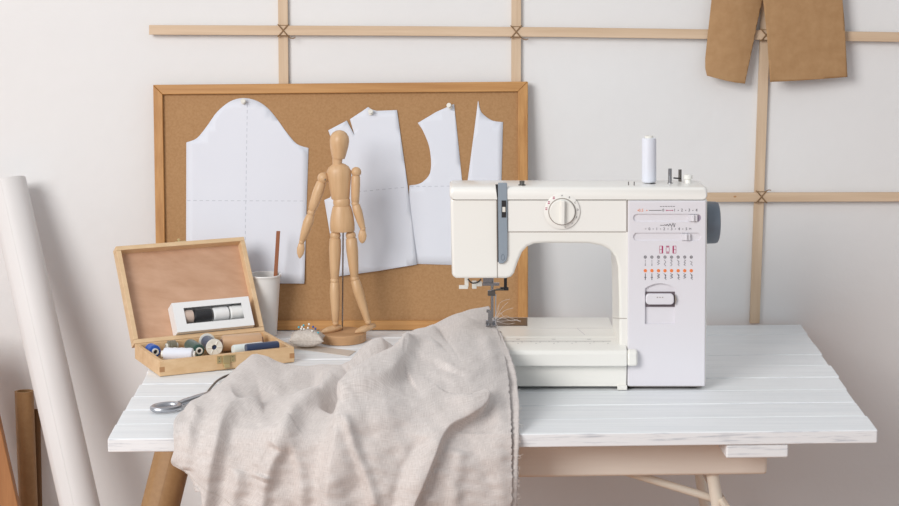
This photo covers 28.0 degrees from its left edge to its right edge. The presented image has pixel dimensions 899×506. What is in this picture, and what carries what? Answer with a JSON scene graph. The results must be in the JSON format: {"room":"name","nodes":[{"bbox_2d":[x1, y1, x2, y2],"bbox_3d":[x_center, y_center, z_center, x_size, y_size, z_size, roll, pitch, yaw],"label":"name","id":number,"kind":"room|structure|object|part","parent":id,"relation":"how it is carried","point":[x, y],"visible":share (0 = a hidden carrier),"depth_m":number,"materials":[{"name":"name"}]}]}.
{"room":"sewing room","nodes":[
{"label":"sewing room","id":0,"kind":"room"},
{"bbox_2d":[0,0,898,505],"bbox_3d":[0.000,-0.522,3.292,6.400,2.800,0.120,0,10,0],"label":"wall","id":1,"kind":"structure","parent":0,"point":[78,78],"depth_m":3.29,"materials":[{"name":"paint"}]},
{"bbox_2d":[149,0,898,322],"bbox_3d":[0.214,-0.240,3.270,1.510,0.753,0.019,0,10,0],"label":"lattice","id":2,"kind":"object","parent":1,"relation":"attached to","point":[516,31],"visible":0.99,"depth_m":3.24,"materials":[{"name":"wood"}]},
{"bbox_2d":[705,0,762,83],"bbox_3d":[0.511,-0.401,3.225,0.102,0.195,0.016,0,10,0],"label":"kraft paper pattern","id":3,"kind":"object","parent":2,"relation":"hanging from","point":[732,23],"visible":1,"depth_m":3.23,"materials":[{"name":"brown paper"}]},
{"bbox_2d":[763,0,846,81],"bbox_3d":[0.635,-0.402,3.218,0.160,0.191,0.011,0,10,-2],"label":"kraft paper pattern","id":4,"kind":"object","parent":2,"relation":"hanging from","point":[806,40],"visible":1,"depth_m":3.22,"materials":[{"name":"brown paper"}]},
{"bbox_3d":[0.000,1.310,1.077,6.400,0.050,4.873,0,10,0],"label":"floor","id":5,"kind":"structure","parent":0,"visible":0},
{"bbox_2d":[0,416,20,505],"bbox_3d":[-0.815,0.515,3.240,0.268,0.770,0.061,4,11,22],"label":"wooden plank","id":6,"kind":"object","parent":5,"relation":"on","point":[9,496],"visible":1,"depth_m":3.23,"materials":[{"name":"brown wood"}]},
{"bbox_2d":[14,389,37,505],"bbox_3d":[-0.781,0.567,3.355,0.034,0.632,0.064,-2,10,-11],"label":"paper roll","id":7,"kind":"object","parent":5,"relation":"on","point":[24,398],"visible":0.98,"depth_m":3.32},
{"bbox_2d":[34,409,41,505],"bbox_3d":[-0.773,0.582,3.393,0.027,0.590,0.016,0,10,0],"label":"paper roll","id":8,"kind":"object","parent":5,"relation":"on","point":[37,418],"visible":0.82,"depth_m":3.35,"materials":[{"name":"brown"}]},
{"bbox_2d":[0,176,99,505],"bbox_3d":[-0.668,0.391,3.192,0.069,1.034,0.446,-9,13,-42],"label":"paper roll","id":9,"kind":"object","parent":5,"relation":"on","point":[73,477],"visible":1,"depth_m":3.19,"materials":[{"name":"white paper"}]},
{"bbox_2d":[141,452,187,505],"bbox_3d":[-0.528,0.635,2.945,0.063,0.638,0.338,6,11,31],"label":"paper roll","id":10,"kind":"object","parent":5,"relation":"on","point":[165,485],"visible":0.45,"depth_m":2.97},
{"bbox_2d":[108,325,877,505],"bbox_3d":[0.070,0.568,3.010,1.160,0.750,0.775,0,10,0],"label":"work table","id":11,"kind":"object","parent":5,"relation":"on","point":[767,389],"visible":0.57,"depth_m":2.70,"materials":[{"name":"white paint"}]},
{"bbox_2d":[150,374,228,412],"bbox_3d":[-0.377,0.213,2.819,0.272,0.013,0.119,-10,14,-44],"label":"scissors","id":12,"kind":"object","parent":11,"relation":"on","point":[169,406],"visible":0.6,"depth_m":2.73,"materials":[{"name":"silver metal"}]},
{"bbox_3d":[-0.387,0.222,2.768,0.040,0.013,0.185,7,12,36],"label":"handle","id":13,"kind":"part","parent":12,"relation":"part of","materials":[{"name":"silver metal"}]},
{"bbox_3d":[-0.351,0.208,2.853,0.048,0.008,0.143,1,10,5],"label":"handle","id":14,"kind":"part","parent":12,"relation":"part of","materials":[{"name":"silver metal"}]},
{"bbox_2d":[113,237,294,376],"bbox_3d":[-0.421,0.083,3.072,0.234,0.182,0.263,-5,11,-26],"label":"box","id":15,"kind":"object","parent":11,"relation":"on","point":[152,277],"visible":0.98,"depth_m":3.13,"materials":[{"name":"brown wood"}]},
{"bbox_2d":[145,343,160,356],"bbox_3d":[-0.500,0.164,3.031,0.022,0.022,0.026,-6,12,-32],"label":"thread spool","id":16,"kind":"object","parent":15,"relation":"in","point":[151,347],"visible":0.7,"depth_m":3.02,"materials":[{"name":"blue fabric"}]},
{"bbox_2d":[165,340,177,347],"bbox_3d":[-0.472,0.158,3.057,0.021,0.019,0.019,-4,11,-24],"label":"thread spool","id":17,"kind":"object","parent":15,"relation":"in","point":[172,343],"visible":0.66,"depth_m":3.05,"materials":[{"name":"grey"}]},
{"bbox_2d":[161,347,195,359],"bbox_3d":[-0.450,0.168,2.990,0.057,0.023,0.023,1,10,5],"label":"thread spool","id":18,"kind":"object","parent":15,"relation":"in","point":[166,353],"visible":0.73,"depth_m":2.98,"materials":[{"name":"white fabric"}]},
{"bbox_3d":[-0.454,0.066,3.136,0.234,0.163,0.116,-5,11,-26],"label":"lid","id":19,"kind":"part","parent":15,"relation":"part of","materials":[{"name":"brown wood"}]},
{"bbox_3d":[-0.457,0.070,3.143,0.218,0.142,0.094,-5,11,-26],"label":"lid panel","id":20,"kind":"part","parent":15,"relation":"part of","materials":[{"name":"brown wood"}]},
{"bbox_2d":[184,339,203,355],"bbox_3d":[-0.432,0.160,3.047,0.022,0.022,0.056,-5,11,-26],"label":"thread spool","id":21,"kind":"object","parent":15,"relation":"in","point":[190,343],"visible":0.83,"depth_m":3.03,"materials":[{"name":"teal fabric"}]},
{"bbox_2d":[199,333,222,354],"bbox_3d":[-0.406,0.155,3.059,0.028,0.028,0.052,-4,11,-22],"label":"thread spool","id":22,"kind":"object","parent":15,"relation":"in","point":[213,346],"visible":0.95,"depth_m":3.04,"materials":[{"name":"blue"}]},
{"bbox_2d":[168,296,254,335],"bbox_3d":[-0.413,0.111,3.124,0.139,0.060,0.052,-5,11,-26],"label":"carton","id":23,"kind":"object","parent":15,"relation":"in","point":[179,326],"visible":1,"depth_m":3.11,"materials":[{"name":"white cardboard"}]},
{"bbox_2d":[184,310,193,323],"bbox_3d":[-0.454,0.110,3.106,0.022,0.024,0.024,-5,11,-26],"label":"reel","id":24,"kind":"object","parent":23,"relation":"in","point":[189,314],"visible":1,"depth_m":3.10,"materials":[{"name":"beige fabric"}]},
{"bbox_2d":[193,308,212,322],"bbox_3d":[-0.428,0.108,3.118,0.033,0.024,0.024,-5,11,-26],"label":"reel","id":25,"kind":"object","parent":23,"relation":"in","point":[205,314],"visible":1,"depth_m":3.11,"materials":[{"name":"black fabric"}]},
{"bbox_2d":[211,307,229,320],"bbox_3d":[-0.399,0.106,3.132,0.029,0.024,0.024,-5,11,-26],"label":"reel","id":26,"kind":"object","parent":23,"relation":"in","point":[219,313],"visible":1,"depth_m":3.12,"materials":[{"name":"white fabric"}]},
{"bbox_2d":[228,305,243,318],"bbox_3d":[-0.372,0.103,3.145,0.028,0.024,0.024,-5,11,-26],"label":"reel","id":27,"kind":"object","parent":23,"relation":"in","point":[236,312],"visible":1,"depth_m":3.13,"materials":[{"name":"white fabric"}]},
{"bbox_2d":[220,333,263,351],"bbox_3d":[-0.357,0.153,3.093,0.074,0.029,0.029,-3,10,-17],"label":"thread spool","id":28,"kind":"object","parent":15,"relation":"in","point":[227,341],"visible":0.63,"depth_m":3.08,"materials":[{"name":"brown"}]},
{"bbox_2d":[231,342,259,352],"bbox_3d":[-0.340,0.161,3.039,0.055,0.017,0.017,-6,11,-29],"label":"thread spool","id":29,"kind":"object","parent":15,"relation":"in","point":[238,347],"visible":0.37,"depth_m":3.02,"materials":[{"name":"white"}]},
{"bbox_2d":[244,341,279,350],"bbox_3d":[-0.314,0.157,3.013,0.057,0.015,0.015,-5,11,-26],"label":"thread spool","id":30,"kind":"object","parent":15,"relation":"in","point":[271,344],"visible":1,"depth_m":3.01,"materials":[{"name":"blue fabric"}]},
{"bbox_2d":[252,271,280,335],"bbox_3d":[-0.331,0.092,3.227,0.060,0.111,0.060,0,10,0],"label":"cup","id":31,"kind":"object","parent":11,"relation":"on","point":[267,285],"visible":0.72,"depth_m":3.21,"materials":[{"name":"white"}]},
{"bbox_2d":[274,231,279,275],"bbox_3d":[-0.312,0.049,3.227,0.023,0.178,0.006,-8,12,-38],"label":"wooden stick","id":32,"kind":"object","parent":31,"relation":"in","point":[277,232],"visible":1,"depth_m":3.22,"materials":[{"name":"brown wood"}]},
{"bbox_2d":[285,342,355,355],"bbox_3d":[-0.251,0.164,3.138,0.207,0.001,0.038,6,11,30],"label":"ruler","id":33,"kind":"object","parent":11,"relation":"on","point":[328,350],"visible":0.52,"depth_m":3.11,"materials":[{"name":"beige"}]},
{"bbox_2d":[288,329,324,346],"bbox_3d":[-0.248,0.148,3.130,0.061,0.032,0.047,0,10,0],"label":"pincushion","id":34,"kind":"object","parent":33,"relation":"on","point":[304,338],"visible":1,"depth_m":3.11,"materials":[{"name":"grey fabric"}]},
{"bbox_2d":[297,130,375,345],"bbox_3d":[-0.199,-0.030,3.166,0.112,0.374,0.087,6,12,32],"label":"mannequin","id":35,"kind":"object","parent":11,"relation":"on","point":[339,179],"visible":0.99,"depth_m":3.15},
{"bbox_3d":[-0.232,-0.100,3.148,0.031,0.055,0.019,0,10,0],"label":"arm","id":36,"kind":"part","parent":35,"relation":"part of","materials":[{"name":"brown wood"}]},
{"bbox_3d":[-0.189,0.046,3.181,0.003,0.190,0.011,-5,11,-26],"label":"support rod","id":37,"kind":"part","parent":35,"relation":"part of","materials":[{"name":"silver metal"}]},
{"bbox_3d":[-0.164,-0.112,3.146,0.016,0.048,0.016,0,10,0],"label":"arm","id":38,"kind":"part","parent":35,"relation":"part of","materials":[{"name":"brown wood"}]},
{"bbox_2d":[153,82,527,329],"bbox_3d":[-0.196,-0.085,3.264,0.677,0.448,0.064,0,10,0],"label":"board","id":39,"kind":"object","parent":11,"relation":"on","point":[412,297],"visible":0.46,"depth_m":3.26,"materials":[{"name":"brown wood"}]},
{"bbox_3d":[-0.525,-0.082,3.265,0.017,0.441,0.063,-1,10,-3],"label":"frame rail","id":40,"kind":"part","parent":39,"relation":"part of","materials":[{"name":"brown wood"}]},
{"bbox_2d":[186,98,308,283],"bbox_3d":[-0.367,-0.112,3.260,0.223,0.333,0.042,0,10,0],"label":"sewing pattern piece","id":41,"kind":"object","parent":39,"relation":"attached to","point":[246,177],"visible":0.92,"depth_m":3.26,"materials":[{"name":"paper"}]},
{"bbox_3d":[-0.197,-0.298,3.252,0.675,0.024,0.016,0,10,0],"label":"frame rail","id":42,"kind":"part","parent":39,"relation":"part of","materials":[{"name":"brown wood"}]},
{"bbox_3d":[-0.195,0.131,3.277,0.673,0.018,0.016,0,10,0],"label":"frame rail","id":43,"kind":"part","parent":39,"relation":"part of","materials":[{"name":"brown wood"}]},
{"bbox_2d":[324,107,416,275],"bbox_3d":[-0.143,-0.111,3.258,0.168,0.304,0.040,0,10,0],"label":"sewing pattern piece","id":44,"kind":"object","parent":39,"relation":"attached to","point":[375,144],"visible":0.73,"depth_m":3.26,"materials":[{"name":"paper"}]},
{"bbox_2d":[409,102,502,264],"bbox_3d":[0.009,-0.126,3.261,0.175,0.295,0.034,0,10,0],"label":"sewing pattern piece","id":45,"kind":"object","parent":39,"relation":"attached to","point":[430,206],"visible":0.73,"depth_m":3.26,"materials":[{"name":"paper"}]},
{"bbox_3d":[0.133,-0.085,3.264,0.019,0.447,0.064,0,10,0],"label":"frame rail","id":46,"kind":"part","parent":39,"relation":"part of","materials":[{"name":"brown wood"}]},
{"bbox_2d":[171,299,520,505],"bbox_3d":[-0.139,0.253,2.794,0.518,0.306,0.619,0,10,0],"label":"fabric","id":47,"kind":"object","parent":11,"relation":"on","point":[430,417],"visible":1,"depth_m":2.56,"materials":[{"name":"beige fabric"}]},
{"bbox_2d":[450,168,720,389],"bbox_3d":[0.214,0.004,2.903,0.428,0.396,0.222,0,10,0],"label":"sewing machine","id":48,"kind":"object","parent":11,"relation":"on","point":[657,235],"visible":0.94,"depth_m":2.81,"materials":[{"name":"white plastic"}]},
{"bbox_3d":[0.067,0.046,2.924,0.028,0.014,0.006,0,10,0],"label":"guide plate","id":49,"kind":"part","parent":48,"relation":"part of","materials":[{"name":"silver metal"}]},
{"bbox_3d":[0.089,0.050,2.940,0.014,0.022,0.006,0,10,0],"label":"lifter lever","id":50,"kind":"part","parent":48,"relation":"part of","materials":[{"name":"black plastic"}]},
{"bbox_3d":[0.089,0.115,2.996,0.084,0.001,0.064,0,10,0],"label":"needle plate","id":51,"kind":"part","parent":48,"relation":"part of","materials":[{"name":"silver metal"}]},
{"bbox_3d":[0.175,-0.064,2.792,0.040,0.040,0.006,0,10,0],"label":"knob","id":52,"kind":"part","parent":48,"relation":"part of","materials":[{"name":"white plastic"}]},
{"bbox_3d":[0.183,-0.058,2.800,0.185,0.049,0.003,0,10,0],"label":"panel","id":53,"kind":"part","parent":48,"relation":"part of","materials":[{"name":"white plastic"}]},
{"bbox_2d":[642,135,655,182],"bbox_3d":[0.314,-0.148,2.830,0.024,0.074,0.023,0,10,0],"label":"thread spool","id":54,"kind":"object","parent":48,"relation":"on","point":[648,143],"visible":1,"depth_m":2.82,"materials":[{"name":"white"}]},
{"bbox_3d":[0.329,0.072,2.816,0.044,0.017,0.008,0,10,0],"label":"stitch lever","id":55,"kind":"part","parent":48,"relation":"part of","materials":[{"name":"white plastic"}]},
{"bbox_3d":[0.340,0.064,2.819,0.127,0.296,0.008,0,10,0],"label":"selector panel","id":56,"kind":"part","parent":48,"relation":"part of","materials":[{"name":"white plastic"}]},
{"bbox_3d":[0.473,0.577,3.188,0.136,0.670,0.019,0,10,-2],"label":"leg","id":57,"kind":"part","parent":11,"relation":"part of","materials":[{"name":"beige wood"}]},
{"bbox_3d":[0.454,0.649,2.777,0.136,0.670,0.019,0,10,-2],"label":"leg","id":58,"kind":"part","parent":11,"relation":"part of","materials":[{"name":"beige wood"}]}
]}

